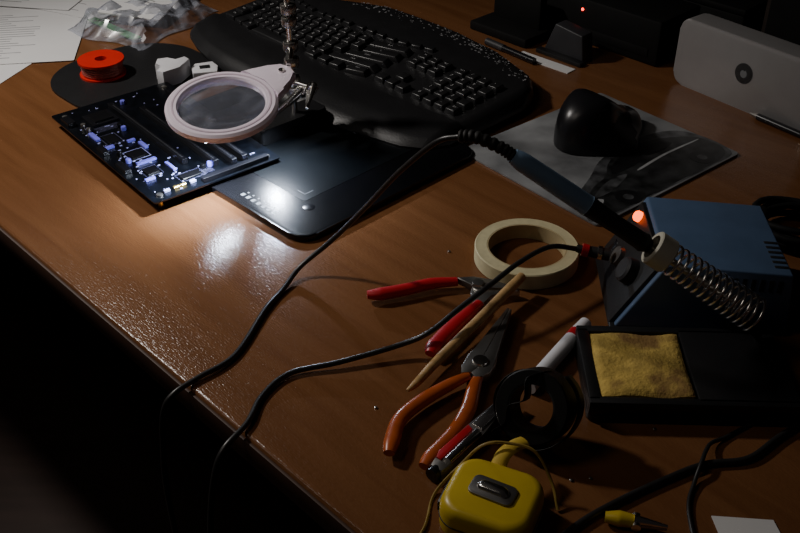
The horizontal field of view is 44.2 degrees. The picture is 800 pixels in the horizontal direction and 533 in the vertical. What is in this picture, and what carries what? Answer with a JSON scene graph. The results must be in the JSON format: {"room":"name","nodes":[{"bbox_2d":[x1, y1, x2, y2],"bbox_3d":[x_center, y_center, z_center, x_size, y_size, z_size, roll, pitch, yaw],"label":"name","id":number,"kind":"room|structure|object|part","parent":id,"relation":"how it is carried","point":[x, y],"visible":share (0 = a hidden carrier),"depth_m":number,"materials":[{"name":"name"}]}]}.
{"room":"electronics workshop","nodes":[
{"label":"electronics workshop","id":0,"kind":"room"},
{"bbox_2d":[0,244,327,532],"bbox_3d":[0.000,0.236,1.996,6.000,0.050,6.000,0,35,0],"label":"floor","id":1,"kind":"structure","parent":0,"point":[80,437],"depth_m":1.81,"materials":[{"name":"black"}]},
{"bbox_2d":[0,0,799,532],"bbox_3d":[0.129,-0.027,1.673,1.503,0.749,2.900,-29,44,-35],"label":"desk","id":2,"kind":"object","parent":1,"relation":"on","point":[177,287],"visible":0.33,"depth_m":0.93,"materials":[{"name":"brown wood"}]},
{"bbox_2d":[0,19,93,83],"bbox_3d":[-0.600,-0.339,1.465,0.210,0.001,0.270,11,36,15],"label":"printed page","id":3,"kind":"object","parent":2,"relation":"on","point":[7,71],"visible":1,"depth_m":1.38,"materials":[{"name":"white paper"}]},
{"bbox_2d":[0,6,86,64],"bbox_3d":[-0.585,-0.360,1.493,0.210,0.001,0.270,-5,35,-7],"label":"printed page","id":4,"kind":"object","parent":3,"relation":"on","point":[27,35],"visible":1,"depth_m":1.47,"materials":[{"name":"white paper"}]},
{"bbox_2d":[34,0,108,18],"bbox_3d":[-0.500,-0.470,1.648,0.200,0.001,0.260,15,38,20],"label":"printed page","id":5,"kind":"object","parent":2,"relation":"on","point":[79,9],"visible":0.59,"depth_m":1.56,"materials":[{"name":"white paper"}]},
{"bbox_2d":[0,0,80,10],"bbox_3d":[-0.600,-0.446,1.610,0.180,0.001,0.120,6,35,8],"label":"printed page","id":6,"kind":"object","parent":5,"relation":"on","point":[67,5],"visible":1,"depth_m":1.57,"materials":[{"name":"white paper"}]},
{"bbox_2d":[50,43,219,107],"bbox_3d":[-0.362,-0.262,1.353,0.215,0.003,0.205,-29,44,-35],"label":"mouse pad","id":7,"kind":"object","parent":2,"relation":"on","point":[139,62],"visible":0.58,"depth_m":1.34,"materials":[{"name":"black plastic"}]},
{"bbox_2d":[77,49,125,82],"bbox_3d":[-0.408,-0.274,1.349,0.062,0.022,0.062,0,35,0],"label":"spool","id":8,"kind":"object","parent":7,"relation":"on","point":[97,66],"visible":1,"depth_m":1.33,"materials":[{"name":"red plastic"}]},
{"bbox_2d":[155,57,190,84],"bbox_3d":[-0.305,-0.263,1.331,0.046,0.024,0.049,-9,36,-13],"label":"housing","id":9,"kind":"object","parent":7,"relation":"on","point":[172,71],"visible":0.9,"depth_m":1.32,"materials":[{"name":"white plastic"}]},
{"bbox_2d":[191,61,218,77],"bbox_3d":[-0.266,-0.267,1.345,0.036,0.014,0.036,-9,36,-12],"label":"clip","id":10,"kind":"object","parent":7,"relation":"on","point":[199,69],"visible":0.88,"depth_m":1.34,"materials":[{"name":"white plastic"}]},
{"bbox_2d":[68,0,205,40],"bbox_3d":[-0.396,-0.394,1.516,0.171,0.028,0.205,18,39,24],"label":"plastic bag","id":11,"kind":"object","parent":2,"relation":"on","point":[143,10],"visible":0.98,"depth_m":1.51,"materials":[{"name":"clear translucent plastic"}]},
{"bbox_2d":[52,82,279,207],"bbox_3d":[-0.286,-0.154,1.182,0.161,0.022,0.270,-25,42,-31],"label":"circuit board","id":12,"kind":"object","parent":2,"relation":"on","point":[131,133],"visible":0.88,"depth_m":1.16,"materials":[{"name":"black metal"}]},
{"bbox_2d":[87,110,113,122],"bbox_3d":[-0.369,-0.184,1.215,0.024,0.005,0.024,-25,42,-31],"label":"microchip","id":13,"kind":"object","parent":12,"relation":"in","point":[99,116],"depth_m":1.21,"materials":[{"name":"black plastic"}]},
{"bbox_2d":[82,109,119,127],"bbox_3d":[-0.369,-0.183,1.215,0.034,0.003,0.034,-25,42,-31],"label":"socket","id":14,"kind":"object","parent":12,"relation":"attached to","point":[97,118],"depth_m":1.21,"materials":[{"name":"black plastic"}]},
{"bbox_2d":[201,153,268,182],"bbox_3d":[-0.185,-0.111,1.110,0.085,0.006,0.007,-25,42,-31],"label":"socket","id":15,"kind":"object","parent":12,"relation":"attached to","point":[246,163],"depth_m":1.11,"materials":[{"name":"black plastic"}]},
{"bbox_2d":[197,86,471,241],"bbox_3d":[-0.125,-0.149,1.186,0.275,0.009,0.345,-30,45,-35],"label":"tablet","id":16,"kind":"object","parent":2,"relation":"on","point":[324,174],"visible":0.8,"depth_m":1.12,"materials":[{"name":"black plastic"}]},
{"bbox_2d":[164,0,325,145],"bbox_3d":[-0.157,-0.275,1.045,0.223,0.360,0.123,-27,43,-33],"label":"helping hand magnifier","id":17,"kind":"object","parent":16,"relation":"on","point":[275,123],"visible":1,"depth_m":1.11,"materials":[{"name":"white plastic"}]},
{"bbox_3d":[-0.149,-0.206,1.105,0.062,0.011,0.062,0,45,0],"label":"magnifier handle","id":18,"kind":"part","parent":17,"relation":"part of","materials":[{"name":"white plastic"}]},
{"bbox_3d":[-0.128,-0.240,1.137,0.008,0.020,0.048,0,35,0],"label":"ball arm","id":19,"kind":"part","parent":17,"relation":"part of","materials":[{"name":"silver metal"}]},
{"bbox_3d":[-0.129,-0.328,1.105,0.010,0.342,0.007,30,45,35],"label":"stand rod","id":20,"kind":"part","parent":17,"relation":"part of","materials":[{"name":"silver metal"}]},
{"bbox_2d":[190,0,533,149],"bbox_3d":[-0.067,-0.297,1.364,0.306,0.031,0.530,-29,44,-35],"label":"keyboard","id":21,"kind":"object","parent":2,"relation":"on","point":[387,75],"visible":0.94,"depth_m":1.31,"materials":[{"name":"black plastic"}]},
{"bbox_2d":[362,2,526,80],"bbox_3d":[0.061,-0.326,1.391,0.049,0.009,0.353,-26,43,-32],"label":"print","id":22,"kind":"object","parent":21,"relation":"on","point":[446,42],"depth_m":1.38},
{"bbox_2d":[367,273,525,391],"bbox_3d":[0.025,0.039,0.905,0.126,0.020,0.188,27,43,33],"label":"cutter","id":23,"kind":"object","parent":2,"relation":"on","point":[459,321],"depth_m":0.91,"materials":[{"name":"red plastic"}]},
{"bbox_3d":[0.012,0.020,0.939,0.090,0.012,0.015,-10,36,-14],"label":"handle","id":24,"kind":"part","parent":23,"relation":"part of","materials":[{"name":"red plastic"}]},
{"bbox_3d":[0.048,0.055,0.889,0.016,0.012,0.088,20,40,27],"label":"handle","id":25,"kind":"part","parent":23,"relation":"part of","materials":[{"name":"red rubber"}]},
{"bbox_3d":[0.061,0.056,0.877,0.010,0.016,0.188,23,41,29],"label":"bamboo brush handle","id":26,"kind":"part","parent":23,"relation":"part of","materials":[{"name":"brown wood"}]},
{"bbox_2d":[383,308,510,470],"bbox_3d":[0.055,0.096,0.828,0.057,0.011,0.212,20,40,26],"label":"pliers","id":27,"kind":"object","parent":2,"relation":"on","point":[479,365],"visible":1,"depth_m":0.81,"materials":[{"name":"orange plastic"}]},
{"bbox_3d":[0.017,0.115,0.801,0.026,0.011,0.115,23,41,29],"label":"handle","id":28,"kind":"part","parent":27,"relation":"part of","materials":[{"name":"orange plastic"}]},
{"bbox_3d":[0.046,0.124,0.789,0.019,0.011,0.114,15,38,21],"label":"handle","id":29,"kind":"part","parent":27,"relation":"part of","materials":[{"name":"orange plastic"}]},
{"bbox_2d":[426,404,499,482],"bbox_3d":[0.058,0.133,0.777,0.018,0.017,0.108,25,42,31],"label":"utility knife","id":30,"kind":"object","parent":2,"relation":"on","point":[477,432],"visible":0.81,"depth_m":0.76,"materials":[{"name":"metal"}]},
{"bbox_2d":[420,441,558,532],"bbox_3d":[0.053,0.162,0.719,0.120,0.038,0.054,-11,37,-16],"label":"loose wire","id":31,"kind":"object","parent":2,"relation":"on","point":[450,474],"visible":1,"depth_m":0.73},
{"bbox_2d":[437,437,543,532],"bbox_3d":[0.071,0.162,0.720,0.071,0.036,0.092,14,37,19],"label":"tape measure","id":32,"kind":"object","parent":2,"relation":"on","point":[481,496],"visible":1,"depth_m":0.70,"materials":[{"name":"yellow plastic"}]},
{"bbox_2d":[470,0,550,47],"bbox_3d":[0.165,-0.375,1.464,0.060,0.061,0.110,-29,44,-35],"label":"dock","id":33,"kind":"object","parent":2,"relation":"on","point":[521,23],"visible":0.96,"depth_m":1.46,"materials":[{"name":"black plastic"}]},
{"bbox_2d":[484,38,536,63],"bbox_3d":[0.158,-0.309,1.414,0.011,0.011,0.095,-26,43,-32],"label":"pen","id":34,"kind":"object","parent":2,"relation":"on","point":[492,43],"visible":1,"depth_m":1.41,"materials":[{"name":"black plastic"}]},
{"bbox_2d":[474,218,578,289],"bbox_3d":[0.127,-0.014,0.987,0.104,0.017,0.104,0,35,0],"label":"tape roll","id":35,"kind":"object","parent":2,"relation":"on","point":[555,274],"visible":0.95,"depth_m":0.97,"materials":[{"name":"paper"}]},
{"bbox_2d":[491,367,583,450],"bbox_3d":[0.107,0.112,0.768,0.066,0.072,0.053,21,40,27],"label":"tape roll","id":36,"kind":"object","parent":2,"relation":"on","point":[566,395],"visible":0.95,"depth_m":0.76,"materials":[{"name":"black plastic"}]},
{"bbox_2d":[522,51,574,73],"bbox_3d":[0.204,-0.289,1.393,0.093,0.001,0.020,29,44,35],"label":"card","id":37,"kind":"object","parent":2,"relation":"on","point":[542,61],"visible":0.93,"depth_m":1.39,"materials":[{"name":"paper"}]},
{"bbox_2d":[531,317,590,393],"bbox_3d":[0.138,0.076,0.860,0.014,0.014,0.106,22,41,28],"label":"marker pen","id":38,"kind":"object","parent":2,"relation":"on","point":[557,354],"visible":0.73,"depth_m":0.86,"materials":[{"name":"white plastic"}]},
{"bbox_2d":[536,20,591,67],"bbox_3d":[0.237,-0.320,1.398,0.036,0.046,0.080,-29,44,-35],"label":"phone stand","id":39,"kind":"object","parent":2,"relation":"on","point":[568,42],"visible":1,"depth_m":1.39,"materials":[{"name":"grey plastic"}]},
{"bbox_2d":[469,93,737,226],"bbox_3d":[0.238,-0.136,1.173,0.254,0.004,0.218,-25,42,-31],"label":"bag","id":40,"kind":"object","parent":2,"relation":"on","point":[667,156],"visible":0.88,"depth_m":1.15,"materials":[{"name":"grey plastic"}]},
{"bbox_2d":[554,88,641,155],"bbox_3d":[0.242,-0.185,1.187,0.104,0.061,0.115,8,36,11],"label":"computer mouse","id":41,"kind":"object","parent":40,"relation":"on","point":[588,123],"visible":1,"depth_m":1.16,"materials":[{"name":"plastic"}]},
{"bbox_2d":[582,131,731,221],"bbox_3d":[0.274,-0.112,1.136,0.254,0.001,0.099,-25,42,-31],"label":"print","id":42,"kind":"object","parent":40,"relation":"on","point":[662,161],"depth_m":1.14},
{"bbox_2d":[545,0,700,65],"bbox_3d":[0.322,-0.365,1.445,0.102,0.065,0.200,-29,44,-35],"label":"router","id":43,"kind":"object","parent":2,"relation":"on","point":[646,31],"visible":0.84,"depth_m":1.39,"materials":[{"name":"black plastic"}]},
{"bbox_2d":[580,26,647,56],"bbox_3d":[0.294,-0.329,1.420,0.002,0.012,0.150,-29,44,-35],"label":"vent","id":44,"kind":"object","parent":43,"relation":"attached to","point":[627,44],"depth_m":1.40,"materials":[{"name":"black plastic"}]},
{"bbox_2d":[605,510,667,531],"bbox_3d":[0.170,0.183,0.709,0.044,0.012,0.012,7,36,10],"label":"clip","id":45,"kind":"object","parent":2,"relation":"on","point":[635,521],"visible":1,"depth_m":0.70,"materials":[{"name":"yellow plastic"}]},
{"bbox_2d":[561,420,799,532],"bbox_3d":[0.255,0.152,0.759,0.353,0.006,0.031,-15,38,-20],"label":"power cable","id":46,"kind":"object","parent":2,"relation":"on","point":[575,526],"visible":1,"depth_m":0.75,"materials":[{"name":"black rubber"}]},
{"bbox_2d":[574,232,799,426],"bbox_3d":[0.239,0.047,0.813,0.170,0.117,0.119,1,35,2],"label":"iron stand","id":47,"kind":"object","parent":2,"relation":"on","point":[738,377],"visible":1,"depth_m":0.81,"materials":[{"name":"black plastic"}]},
{"bbox_2d":[159,129,732,532],"bbox_3d":[0.016,0.124,0.951,0.494,0.560,0.229,-10,36,-14],"label":"iron","id":48,"kind":"object","parent":47,"relation":"on","point":[587,205],"visible":0.99,"depth_m":0.82,"materials":[{"name":"black rubber"}]},
{"bbox_3d":[0.125,-0.070,0.810,0.073,0.053,0.018,7,36,10],"label":"handle","id":49,"kind":"part","parent":48,"relation":"part of","materials":[{"name":"blue plastic"}]},
{"bbox_2d":[589,333,694,398],"bbox_3d":[0.202,0.086,0.830,0.076,0.017,0.080,1,35,2],"label":"sponge","id":50,"kind":"object","parent":47,"relation":"on","point":[626,365],"visible":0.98,"depth_m":0.82,"materials":[{"name":"yellow"}]},
{"bbox_2d":[595,197,793,335],"bbox_3d":[0.274,-0.003,0.923,0.163,0.073,0.120,2,35,2],"label":"station","id":51,"kind":"object","parent":2,"relation":"on","point":[738,240],"visible":0.86,"depth_m":0.89,"materials":[{"name":"blue paint"}]},
{"bbox_2d":[608,239,617,250],"bbox_3d":[0.209,-0.019,0.963,0.004,0.014,0.009,25,33,-14],"label":"rocker switch","id":52,"kind":"object","parent":51,"relation":"attached to","point":[613,243],"depth_m":0.96,"materials":[{"name":"black plastic"}]},
{"bbox_2d":[610,246,625,265],"bbox_3d":[0.208,-0.010,0.939,0.006,0.020,0.020,25,33,-14],"label":"socket","id":53,"kind":"object","parent":51,"relation":"attached to","point":[617,253],"depth_m":0.94,"materials":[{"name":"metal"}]},
{"bbox_3d":[0.214,-0.005,0.925,0.042,0.067,0.106,2,35,2],"label":"control panel","id":54,"kind":"part","parent":51,"relation":"part of","materials":[{"name":"black plastic"}]},
{"bbox_3d":[0.208,0.003,0.902,0.012,0.026,0.026,25,33,-14],"label":"control knob","id":55,"kind":"part","parent":51,"relation":"part of","materials":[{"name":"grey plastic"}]},
{"bbox_2d":[633,211,642,221],"bbox_3d":[0.226,-0.048,0.937,0.007,0.011,0.011,25,33,-14],"label":"light","id":56,"kind":"object","parent":51,"relation":"on","point":[637,216],"depth_m":0.93,"materials":[{"name":"orange plastic"}]},
{"bbox_3d":[0.275,0.025,0.942,0.162,0.005,0.120,2,35,2],"label":"plate","id":57,"kind":"part","parent":51,"relation":"part of","materials":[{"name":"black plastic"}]},
{"bbox_2d":[686,423,751,532],"bbox_3d":[0.241,0.157,0.748,0.033,0.010,0.178,19,39,25],"label":"cable","id":58,"kind":"object","parent":2,"relation":"on","point":[706,449],"visible":1,"depth_m":0.75,"materials":[{"name":"black rubber"}]},
{"bbox_2d":[673,13,799,129],"bbox_3d":[0.448,-0.249,1.257,0.035,0.092,0.210,-24,42,-30],"label":"speaker","id":59,"kind":"object","parent":2,"relation":"on","point":[744,68],"visible":1,"depth_m":1.25,"materials":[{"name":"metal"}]},
{"bbox_2d":[711,516,779,532],"bbox_3d":[0.252,0.194,0.703,0.048,0.001,0.042,0,35,0],"label":"paper slip","id":60,"kind":"object","parent":2,"relation":"on","point":[723,524],"visible":1,"depth_m":0.71,"materials":[{"name":"white paper"}]},
{"bbox_2d":[749,112,799,137],"bbox_3d":[0.478,-0.170,1.215,0.009,0.010,0.112,-23,41,-30],"label":"ballpoint pen","id":61,"kind":"object","parent":2,"relation":"on","point":[776,124],"visible":1,"depth_m":1.22,"materials":[{"name":"black plastic"}]},
{"bbox_2d":[752,196,799,254],"bbox_3d":[0.413,-0.043,1.017,0.100,0.030,0.088,12,37,16],"label":"coiled cable","id":62,"kind":"object","parent":2,"relation":"on","point":[772,206],"visible":0.55,"depth_m":1.03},
{"bbox_2d":[761,0,799,44],"bbox_3d":[0.571,-0.355,1.298,0.130,0.220,0.130,-26,42,-32],"label":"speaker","id":63,"kind":"object","parent":2,"relation":"on","point":[781,20],"visible":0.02,"depth_m":1.30}
]}

